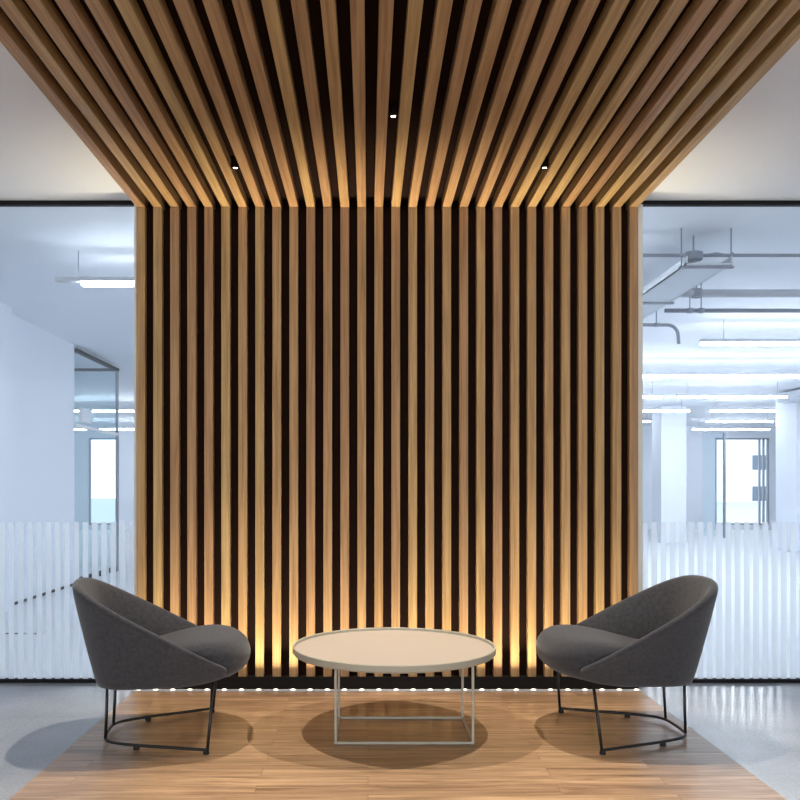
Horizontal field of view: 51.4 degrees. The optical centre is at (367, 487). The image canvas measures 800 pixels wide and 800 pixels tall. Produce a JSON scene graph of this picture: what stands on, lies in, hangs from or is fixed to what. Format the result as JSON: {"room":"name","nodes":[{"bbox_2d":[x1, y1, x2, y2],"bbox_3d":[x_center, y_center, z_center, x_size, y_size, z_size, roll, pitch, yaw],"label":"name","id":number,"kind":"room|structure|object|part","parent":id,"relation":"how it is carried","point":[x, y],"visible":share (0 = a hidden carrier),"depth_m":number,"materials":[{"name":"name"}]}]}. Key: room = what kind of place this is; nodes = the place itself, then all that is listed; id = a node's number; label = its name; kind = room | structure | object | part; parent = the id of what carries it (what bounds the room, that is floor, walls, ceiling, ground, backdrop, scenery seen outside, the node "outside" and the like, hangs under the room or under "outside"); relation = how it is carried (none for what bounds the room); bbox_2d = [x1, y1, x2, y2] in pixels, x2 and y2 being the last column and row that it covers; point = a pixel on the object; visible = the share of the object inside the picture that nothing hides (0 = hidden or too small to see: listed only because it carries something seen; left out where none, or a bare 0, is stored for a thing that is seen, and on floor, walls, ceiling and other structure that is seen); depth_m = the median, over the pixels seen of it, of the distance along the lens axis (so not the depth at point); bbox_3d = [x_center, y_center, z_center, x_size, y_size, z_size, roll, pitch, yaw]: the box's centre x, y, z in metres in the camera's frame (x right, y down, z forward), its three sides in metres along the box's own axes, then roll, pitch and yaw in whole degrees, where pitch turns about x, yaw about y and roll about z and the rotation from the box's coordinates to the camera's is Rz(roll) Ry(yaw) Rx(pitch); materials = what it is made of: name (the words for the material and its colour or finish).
{"room":"lobby","nodes":[
{"label":"lobby","id":0,"kind":"room"},
{"bbox_2d":[0,302,11,612],"bbox_3d":[-3.674,-0.295,8.075,0.148,3.070,0.650,0,0,0],"label":"column","id":1,"kind":"structure","parent":0,"point":[5,310],"depth_m":8.27,"materials":[{"name":"white paint"}]},
{"bbox_2d":[12,315,73,601],"bbox_3d":[-3.810,-0.295,7.975,0.120,3.070,5.250,0,0,0],"label":"wall","id":2,"kind":"structure","parent":0,"point":[42,361],"depth_m":9.56,"materials":[{"name":"white paint"}]},
{"bbox_2d":[14,583,72,604],"bbox_3d":[-3.743,1.225,7.980,0.014,0.030,5.240,0,0,0],"label":"baseboard","id":3,"kind":"structure","parent":2,"relation":"attached to","point":[53,590],"depth_m":9.55,"materials":[{"name":"black metal"}]},
{"bbox_2d":[148,201,625,209],"bbox_3d":[0.119,-0.295,5.312,3.098,3.070,0.215,0,0,0],"label":"wall","id":4,"kind":"structure","parent":0,"point":[302,204],"depth_m":5.21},
{"bbox_2d":[0,200,135,682],"bbox_3d":[-3.966,-0.295,5.295,5.068,3.069,0.050,0,0,0],"label":"glass partition","id":5,"kind":"structure","parent":4,"relation":"in","point":[3,203],"depth_m":5.29,"materials":[{"name":"glass"}]},
{"bbox_3d":[-3.966,1.228,5.300,5.068,0.024,0.040,0,0,0],"label":"rail","id":6,"kind":"part","parent":5,"relation":"part of","materials":[{"name":"black metal"}]},
{"bbox_3d":[-3.966,-1.816,5.300,5.068,0.028,0.040,0,0,0],"label":"rail","id":7,"kind":"part","parent":5,"relation":"part of","materials":[{"name":"black metal"}]},
{"bbox_2d":[136,207,638,688],"bbox_3d":[0.119,-0.246,5.156,3.098,2.973,0.096,0,0,0],"label":"wall","id":8,"kind":"structure","parent":4,"relation":"attached to","point":[346,418],"depth_m":5.12,"materials":[{"name":"brown wood"}]},
{"bbox_2d":[638,200,799,682],"bbox_3d":[4.085,-0.295,5.295,4.830,3.069,0.050,0,0,0],"label":"glass partition","id":9,"kind":"structure","parent":4,"relation":"in","point":[642,526],"depth_m":5.29,"materials":[{"name":"glass"}]},
{"bbox_3d":[4.085,-1.816,5.300,4.830,0.028,0.040,0,0,0],"label":"rail","id":10,"kind":"part","parent":9,"relation":"part of","materials":[{"name":"black metal"}]},
{"bbox_3d":[4.085,1.228,5.300,4.830,0.024,0.040,0,0,0],"label":"rail","id":11,"kind":"part","parent":9,"relation":"part of","materials":[{"name":"black metal"}]},
{"bbox_2d":[9,691,786,799],"bbox_3d":[0.119,1.290,1.900,3.098,0.100,6.800,0,0,0],"label":"floor","id":12,"kind":"structure","parent":0,"point":[264,745],"depth_m":3.91,"materials":[{"name":"brown wood"}]},
{"bbox_2d":[72,577,250,754],"bbox_3d":[-1.030,0.846,4.194,0.870,0.788,0.761,0,0,-9],"label":"tub chair","id":13,"kind":"object","parent":12,"relation":"on","point":[132,642],"visible":1,"depth_m":3.92,"materials":[{"name":"grey fabric"}]},
{"bbox_3d":[-1.269,1.087,4.026,0.029,0.265,0.016,0,0,37],"label":"leg","id":14,"kind":"part","parent":13,"relation":"part of","materials":[{"name":"black metal"}]},
{"bbox_3d":[-1.307,1.087,4.283,0.016,0.265,0.029,0,0,36],"label":"leg","id":15,"kind":"part","parent":13,"relation":"part of","materials":[{"name":"black metal"}]},
{"bbox_3d":[-1.056,1.219,4.189,0.516,0.015,0.750,0,0,-8],"label":"rail","id":16,"kind":"part","parent":13,"relation":"part of","materials":[{"name":"black metal"}]},
{"bbox_2d":[130,624,250,679],"bbox_3d":[-0.980,0.831,4.200,0.771,0.218,0.660,0,0,-8],"label":"seat cushion","id":17,"kind":"object","parent":13,"relation":"on","point":[227,648],"depth_m":3.93,"materials":[{"name":"grey fabric"}]},
{"bbox_3d":[-0.738,1.078,3.890,0.020,0.299,0.072,0,0,16],"label":"leg","id":18,"kind":"part","parent":13,"relation":"part of","materials":[{"name":"black metal"}]},
{"bbox_3d":[-0.839,1.078,4.568,0.020,0.299,0.072,0,0,-33],"label":"leg","id":19,"kind":"part","parent":13,"relation":"part of","materials":[{"name":"black metal"}]},
{"bbox_2d":[133,689,641,690],"bbox_3d":[0.119,1.234,5.075,3.098,0.012,0.032,0,0,0],"label":"light strip","id":20,"kind":"object","parent":12,"relation":"on","point":[146,689],"visible":0.94,"depth_m":5.06,"materials":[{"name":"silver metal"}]},
{"bbox_2d":[293,627,495,743],"bbox_3d":[0.134,1.023,4.290,1.044,0.432,1.044,0,0,0],"label":"coffee table","id":21,"kind":"object","parent":12,"relation":"on","point":[389,650],"visible":1,"depth_m":4.17,"materials":[{"name":"beige wood"}]},
{"bbox_3d":[-0.157,1.044,4.020,0.012,0.390,0.012,0,0,0],"label":"leg","id":22,"kind":"part","parent":21,"relation":"part of","materials":[{"name":"beige metal"}]},
{"bbox_3d":[-0.157,1.234,4.241,0.012,0.012,0.430,0,0,0],"label":"rail","id":23,"kind":"part","parent":21,"relation":"part of","materials":[{"name":"beige metal"}]},
{"bbox_3d":[-0.157,1.044,4.462,0.012,0.390,0.012,0,0,0],"label":"leg","id":24,"kind":"part","parent":21,"relation":"part of","materials":[{"name":"beige metal"}]},
{"bbox_3d":[0.175,1.234,4.462,0.653,0.012,0.012,0,0,0],"label":"rail","id":25,"kind":"part","parent":21,"relation":"part of","materials":[{"name":"beige metal"}]},
{"bbox_3d":[0.175,1.234,4.020,0.653,0.012,0.012,0,0,0],"label":"rail","id":26,"kind":"part","parent":21,"relation":"part of","materials":[{"name":"beige metal"}]},
{"bbox_3d":[0.508,1.044,4.462,0.012,0.390,0.012,0,0,0],"label":"leg","id":27,"kind":"part","parent":21,"relation":"part of","materials":[{"name":"beige metal"}]},
{"bbox_3d":[0.508,1.234,4.241,0.012,0.012,0.430,0,0,0],"label":"rail","id":28,"kind":"part","parent":21,"relation":"part of","materials":[{"name":"beige metal"}]},
{"bbox_3d":[0.508,1.044,4.020,0.012,0.390,0.012,0,0,0],"label":"leg","id":29,"kind":"part","parent":21,"relation":"part of","materials":[{"name":"beige metal"}]},
{"bbox_2d":[536,575,717,754],"bbox_3d":[1.304,0.846,4.235,0.870,0.788,0.761,0,0,-2],"label":"tub chair","id":30,"kind":"object","parent":12,"relation":"on","point":[655,636],"visible":1,"depth_m":4.00,"materials":[{"name":"grey fabric"}]},
{"bbox_3d":[1.049,1.078,4.568,0.020,0.299,0.072,0,0,22],"label":"leg","id":31,"kind":"part","parent":30,"relation":"part of","materials":[{"name":"black metal"}]},
{"bbox_3d":[1.073,1.078,3.883,0.020,0.299,0.072,0,0,-26],"label":"leg","id":32,"kind":"part","parent":30,"relation":"part of","materials":[{"name":"black metal"}]},
{"bbox_2d":[536,624,669,679],"bbox_3d":[1.254,0.831,4.232,0.771,0.218,0.660,0,0,-2],"label":"seat cushion","id":33,"kind":"object","parent":30,"relation":"on","point":[569,650],"depth_m":3.96,"materials":[{"name":"grey fabric"}]},
{"bbox_3d":[1.331,1.219,4.235,0.516,0.015,0.750,0,0,-2],"label":"rail","id":34,"kind":"part","parent":30,"relation":"part of","materials":[{"name":"black metal"}]},
{"bbox_3d":[1.561,1.087,4.373,0.029,0.265,0.016,0,0,43],"label":"leg","id":35,"kind":"part","parent":30,"relation":"part of","materials":[{"name":"black metal"}]},
{"bbox_3d":[1.570,1.087,4.114,0.016,0.265,0.029,0,0,43],"label":"leg","id":36,"kind":"part","parent":30,"relation":"part of","materials":[{"name":"black metal"}]},
{"bbox_2d":[0,39,799,425],"bbox_3d":[2.000,-1.890,10.650,26.000,0.120,28.300,0,0,0],"label":"ceiling","id":37,"kind":"structure","parent":0,"point":[38,245],"depth_m":6.29,"materials":[{"name":"white paint"}]},
{"bbox_2d":[55,251,133,286],"bbox_3d":[-1.475,-1.694,6.400,1.850,0.269,0.070,0,0,0],"label":"pendant lamp","id":38,"kind":"object","parent":37,"relation":"hanging from","point":[85,281],"visible":0.44,"depth_m":6.37,"materials":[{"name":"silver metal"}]},
{"bbox_2d":[81,281,133,286],"bbox_3d":[-1.385,-1.574,6.400,1.630,0.028,0.062,0,0,0],"label":"diffuser","id":39,"kind":"object","parent":38,"relation":"attached to","point":[84,283],"depth_m":6.37,"materials":[{"name":"white plastic"}]},
{"bbox_2d":[74,409,133,411],"bbox_3d":[-4.900,-1.694,17.000,3.000,0.269,0.070,0,0,0],"label":"pendant lamp","id":40,"kind":"object","parent":37,"relation":"hanging from","point":[75,410],"visible":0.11,"depth_m":16.97,"materials":[{"name":"silver metal"}]},
{"bbox_2d":[74,410,133,411],"bbox_3d":[-4.900,-1.574,17.000,2.960,0.028,0.062,0,0,0],"label":"diffuser","id":41,"kind":"object","parent":40,"relation":"attached to","point":[74,410],"depth_m":16.97,"materials":[{"name":"white plastic"}]},
{"bbox_2d":[74,428,133,429],"bbox_3d":[-6.600,-1.694,22.300,3.200,0.269,0.070,0,0,0],"label":"pendant lamp","id":42,"kind":"object","parent":37,"relation":"hanging from","point":[74,428],"visible":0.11,"depth_m":22.27,"materials":[{"name":"silver metal"}]},
{"bbox_2d":[74,429,133,429],"bbox_3d":[-6.600,-1.574,22.300,3.160,0.028,0.062,0,0,0],"label":"diffuser","id":43,"kind":"object","parent":42,"relation":"attached to","point":[74,429],"depth_m":22.27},
{"bbox_2d":[0,0,799,209],"bbox_3d":[0.119,-1.782,1.852,3.098,0.094,6.704,0,0,0],"label":"ceiling","id":44,"kind":"structure","parent":37,"relation":"attached to","point":[616,94],"depth_m":3.65,"materials":[{"name":"brown wood"}]},
{"bbox_2d":[231,156,238,169],"bbox_3d":[-0.721,-1.766,4.510,0.044,0.058,0.044,0,0,0],"label":"recessed light","id":45,"kind":"object","parent":44,"relation":"in","point":[234,164],"visible":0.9,"depth_m":4.49,"materials":[{"name":"black metal"}]},
{"bbox_2d":[389,102,397,118],"bbox_3d":[0.119,-1.766,3.885,0.044,0.058,0.044,0,0,0],"label":"recessed light","id":46,"kind":"object","parent":44,"relation":"in","point":[393,107],"visible":1,"depth_m":3.87,"materials":[{"name":"black metal"}]},
{"bbox_2d":[540,156,548,169],"bbox_3d":[0.959,-1.766,4.510,0.044,0.058,0.044,0,0,0],"label":"recessed light","id":47,"kind":"object","parent":44,"relation":"in","point":[545,165],"visible":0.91,"depth_m":4.49,"materials":[{"name":"black metal"}]},
{"bbox_2d":[643,382,663,397],"bbox_3d":[4.100,-1.694,14.350,2.000,0.269,0.070,0,0,0],"label":"pendant lamp","id":48,"kind":"object","parent":37,"relation":"hanging from","point":[652,395],"visible":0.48,"depth_m":14.32,"materials":[{"name":"silver metal"}]},
{"bbox_2d":[643,396,661,397],"bbox_3d":[4.100,-1.574,14.350,1.960,0.028,0.062,0,0,0],"label":"diffuser","id":49,"kind":"object","parent":48,"relation":"attached to","point":[643,396],"depth_m":14.32,"materials":[{"name":"white plastic"}]},
{"bbox_2d":[643,311,679,343],"bbox_3d":[2.530,-1.574,7.600,0.660,0.510,0.054,0,0,0],"label":"pipe","id":50,"kind":"object","parent":37,"relation":"hanging from","point":[656,324],"visible":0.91,"depth_m":7.59,"materials":[{"name":"grey metal"}]},
{"bbox_2d":[643,399,690,411],"bbox_3d":[5.600,-1.694,17.000,2.000,0.269,0.070,0,0,0],"label":"pendant lamp","id":51,"kind":"object","parent":37,"relation":"hanging from","point":[681,409],"visible":0.47,"depth_m":16.97,"materials":[{"name":"silver metal"}]},
{"bbox_2d":[643,410,689,411],"bbox_3d":[5.600,-1.574,17.000,1.960,0.028,0.062,0,0,0],"label":"diffuser","id":52,"kind":"object","parent":51,"relation":"attached to","point":[643,410],"depth_m":16.97,"materials":[{"name":"white plastic"}]},
{"bbox_2d":[643,228,733,318],"bbox_3d":[2.380,-1.688,7.040,0.380,0.283,2.520,0,0,0],"label":"cable tray","id":53,"kind":"object","parent":37,"relation":"hanging from","point":[682,277],"visible":0.56,"depth_m":6.27,"materials":[{"name":"metal"}]},
{"bbox_3d":[2.205,-1.688,5.840,0.009,0.283,0.010,0,0,0],"label":"hanger rod","id":54,"kind":"part","parent":53,"relation":"part of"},
{"bbox_2d":[643,256,732,318],"bbox_3d":[2.380,-1.587,7.040,0.320,0.055,2.520,0,0,0],"label":"tray","id":55,"kind":"object","parent":53,"relation":"on","point":[673,283],"depth_m":6.30,"materials":[{"name":"metal"}]},
{"bbox_3d":[2.555,-1.688,5.840,0.009,0.283,0.010,0,0,0],"label":"hanger rod","id":56,"kind":"part","parent":53,"relation":"part of","materials":[{"name":"grey metal"}]},
{"bbox_2d":[684,236,733,262],"bbox_3d":[2.475,-1.740,6.020,0.362,0.179,0.132,0,0,0],"label":"junction box","id":57,"kind":"object","parent":37,"relation":"hanging from","point":[695,255],"visible":0.87,"depth_m":5.99,"materials":[{"name":"grey metal"}]},
{"bbox_2d":[643,373,799,377],"bbox_3d":[4.800,-1.694,11.700,4.800,0.269,0.070,0,0,0],"label":"pendant lamp","id":58,"kind":"object","parent":37,"relation":"hanging from","point":[645,375],"visible":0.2,"depth_m":11.67,"materials":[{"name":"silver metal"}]},
{"bbox_2d":[643,375,799,377],"bbox_3d":[4.800,-1.574,11.700,4.760,0.028,0.062,0,0,0],"label":"diffuser","id":59,"kind":"object","parent":58,"relation":"attached to","point":[644,376],"depth_m":11.67,"materials":[{"name":"white plastic"}]},
{"bbox_2d":[643,254,799,256],"bbox_3d":[3.875,-1.766,6.120,4.250,0.127,0.050,0,0,0],"label":"conduit pipe","id":60,"kind":"object","parent":37,"relation":"hanging from","point":[644,255],"visible":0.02,"depth_m":6.11,"materials":[{"name":"grey metal"}]},
{"bbox_2d":[691,428,770,429],"bbox_3d":[9.750,-1.694,22.300,2.100,0.269,0.070,0,0,0],"label":"pendant lamp","id":61,"kind":"object","parent":37,"relation":"hanging from","point":[691,428],"visible":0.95,"depth_m":22.27,"materials":[{"name":"silver metal"}]},
{"bbox_2d":[692,429,769,429],"bbox_3d":[9.750,-1.574,22.300,2.060,0.028,0.062,0,0,0],"label":"diffuser","id":62,"kind":"object","parent":61,"relation":"attached to","point":[692,429],"depth_m":22.27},
{"bbox_2d":[664,283,799,313],"bbox_3d":[4.405,-1.685,7.300,3.590,0.288,0.062,0,0,0],"label":"pipe","id":63,"kind":"object","parent":37,"relation":"hanging from","point":[666,310],"visible":0.91,"depth_m":7.29,"materials":[{"name":"grey metal"}]},
{"bbox_2d":[676,382,787,397],"bbox_3d":[6.295,-1.694,14.350,1.910,0.269,0.070,0,0,0],"label":"pendant lamp","id":64,"kind":"object","parent":37,"relation":"hanging from","point":[777,395],"visible":1,"depth_m":14.32,"materials":[{"name":"silver metal"}]},
{"bbox_2d":[677,396,786,397],"bbox_3d":[6.295,-1.574,14.350,1.870,0.028,0.062,0,0,0],"label":"diffuser","id":65,"kind":"object","parent":64,"relation":"attached to","point":[677,396],"depth_m":14.32,"materials":[{"name":"white plastic"}]},
{"bbox_2d":[705,412,773,421],"bbox_3d":[8.800,-1.694,19.650,1.600,0.269,0.070,0,0,0],"label":"pendant lamp","id":66,"kind":"object","parent":37,"relation":"hanging from","point":[767,419],"visible":0.94,"depth_m":19.61,"materials":[{"name":"silver metal"}]},
{"bbox_2d":[706,421,772,421],"bbox_3d":[8.800,-1.574,19.650,1.560,0.028,0.062,0,0,0],"label":"diffuser","id":67,"kind":"object","parent":66,"relation":"attached to","point":[706,421],"depth_m":19.62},
{"bbox_2d":[680,286,799,298],"bbox_3d":[4.410,-1.712,6.950,3.580,0.233,0.092,0,0,0],"label":"duct pipe","id":68,"kind":"object","parent":37,"relation":"hanging from","point":[694,293],"visible":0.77,"depth_m":6.92,"materials":[{"name":"silver metal"}]},
{"bbox_2d":[709,409,775,411],"bbox_3d":[7.800,-1.694,17.000,1.600,0.269,0.070,0,0,0],"label":"pendant lamp","id":69,"kind":"object","parent":37,"relation":"hanging from","point":[710,410],"visible":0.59,"depth_m":16.97,"materials":[{"name":"silver metal"}]},
{"bbox_2d":[710,410,775,411],"bbox_3d":[7.800,-1.574,17.000,1.560,0.028,0.062,0,0,0],"label":"diffuser","id":70,"kind":"object","parent":69,"relation":"attached to","point":[710,410],"depth_m":16.97,"materials":[{"name":"white plastic"}]},
{"bbox_2d":[699,320,799,344],"bbox_3d":[5.060,-1.694,9.050,2.880,0.269,0.070,0,0,0],"label":"pendant lamp","id":71,"kind":"object","parent":37,"relation":"hanging from","point":[723,341],"visible":1,"depth_m":9.02,"materials":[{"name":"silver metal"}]},
{"bbox_2d":[701,342,799,344],"bbox_3d":[5.060,-1.574,9.050,2.840,0.028,0.062,0,0,0],"label":"diffuser","id":72,"kind":"object","parent":71,"relation":"attached to","point":[702,343],"depth_m":9.02,"materials":[{"name":"white plastic"}]},
{"bbox_2d":[778,389,799,402],"bbox_3d":[8.900,-1.724,15.300,2.200,0.209,1.000,0,0,0],"label":"air duct","id":73,"kind":"object","parent":37,"relation":"hanging from","point":[793,396],"visible":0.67,"depth_m":15.37,"materials":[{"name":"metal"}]},
{"bbox_2d":[0,530,799,799],"bbox_3d":[2.000,1.290,10.650,26.000,0.100,28.300,0,0,0],"label":"floor","id":74,"kind":"structure","parent":0,"point":[757,725],"depth_m":4.82,"materials":[{"name":"grey concrete"}]},
{"bbox_2d":[5,633,43,634],"bbox_3d":[-2.930,1.237,7.050,0.340,0.004,0.100,0,0,0],"label":"floor vent","id":75,"kind":"object","parent":74,"relation":"in","point":[5,633],"visible":0.39,"depth_m":7.04,"materials":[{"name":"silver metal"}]},
{"bbox_2d":[74,348,118,577],"bbox_3d":[-4.685,-0.273,11.515,1.930,3.024,1.810,0,0,0],"label":"glass wall","id":76,"kind":"structure","parent":74,"relation":"on","point":[110,367],"depth_m":12.39,"materials":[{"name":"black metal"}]},
{"bbox_2d":[79,408,91,423],"bbox_3d":[-3.718,-0.950,10.940,0.048,0.180,0.400,0,0,0],"label":"wall panel","id":77,"kind":"object","parent":76,"relation":"attached to","point":[85,415],"visible":1,"depth_m":10.85,"materials":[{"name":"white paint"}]},
{"bbox_3d":[-4.715,-1.765,12.395,1.870,0.040,0.050,0,0,0],"label":"rail","id":78,"kind":"part","parent":76,"relation":"part of","materials":[{"name":"black metal"}]},
{"bbox_3d":[-3.750,-1.765,11.515,0.060,0.040,1.810,0,0,0],"label":"rail","id":79,"kind":"part","parent":76,"relation":"part of","materials":[{"name":"black metal"}]},
{"bbox_3d":[-3.750,-0.253,12.402,0.040,2.984,0.035,0,0,0],"label":"corner post","id":80,"kind":"part","parent":76,"relation":"part of","materials":[{"name":"metal"}]},
{"bbox_2d":[702,432,725,537],"bbox_3d":[8.585,-0.070,20.600,0.570,2.620,0.060,0,0,0],"label":"glass wall","id":81,"kind":"structure","parent":74,"relation":"on","point":[724,433],"depth_m":20.57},
{"bbox_3d":[8.845,-0.070,20.600,0.050,2.620,0.060,0,0,0],"label":"post","id":82,"kind":"part","parent":81,"relation":"part of","materials":[{"name":"black metal"}]},
{"bbox_2d":[74,426,775,529],"bbox_3d":[2.000,-0.295,24.600,26.000,3.070,0.200,0,0,0],"label":"wall","id":83,"kind":"structure","parent":0,"point":[700,447],"depth_m":24.50,"materials":[{"name":"white paint"}]},
{"bbox_2d":[89,438,114,524],"bbox_3d":[-7.800,-0.195,24.560,0.900,2.570,0.080,0,0,0],"label":"window","id":84,"kind":"structure","parent":83,"relation":"in","point":[90,439],"depth_m":24.52,"materials":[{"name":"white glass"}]},
{"bbox_2d":[715,438,768,524],"bbox_3d":[11.050,-0.195,24.560,1.600,2.570,0.080,0,0,0],"label":"window","id":85,"kind":"structure","parent":83,"relation":"in","point":[716,439],"depth_m":24.52,"materials":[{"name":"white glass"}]},
{"bbox_2d":[91,498,765,522],"bbox_3d":[10.000,1.465,67.450,140.000,0.150,85.100,0,0,0],"label":"ground","id":86,"kind":"structure","parent":0,"point":[102,509],"depth_m":49.09,"materials":[{"name":"white"}]},
{"bbox_2d":[717,440,765,501],"bbox_3d":[37.900,-9.610,84.975,54.000,22.000,10.050,0,0,0],"label":"building","id":87,"kind":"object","parent":86,"relation":"on","point":[741,455],"visible":0.06,"depth_m":80.00,"materials":[{"name":"white"}]},
{"bbox_2d":[652,406,685,542],"bbox_3d":[6.855,-0.295,18.900,0.570,3.070,0.600,0,0,0],"label":"column","id":88,"kind":"structure","parent":0,"point":[668,428],"depth_m":18.60,"materials":[{"name":"white paint"}]},
{"bbox_2d":[776,398,799,552],"bbox_3d":[8.600,-0.295,16.300,0.800,3.070,0.800,0,0,0],"label":"column","id":89,"kind":"structure","parent":0,"point":[787,414],"depth_m":16.19,"materials":[{"name":"white paint"}]}
]}

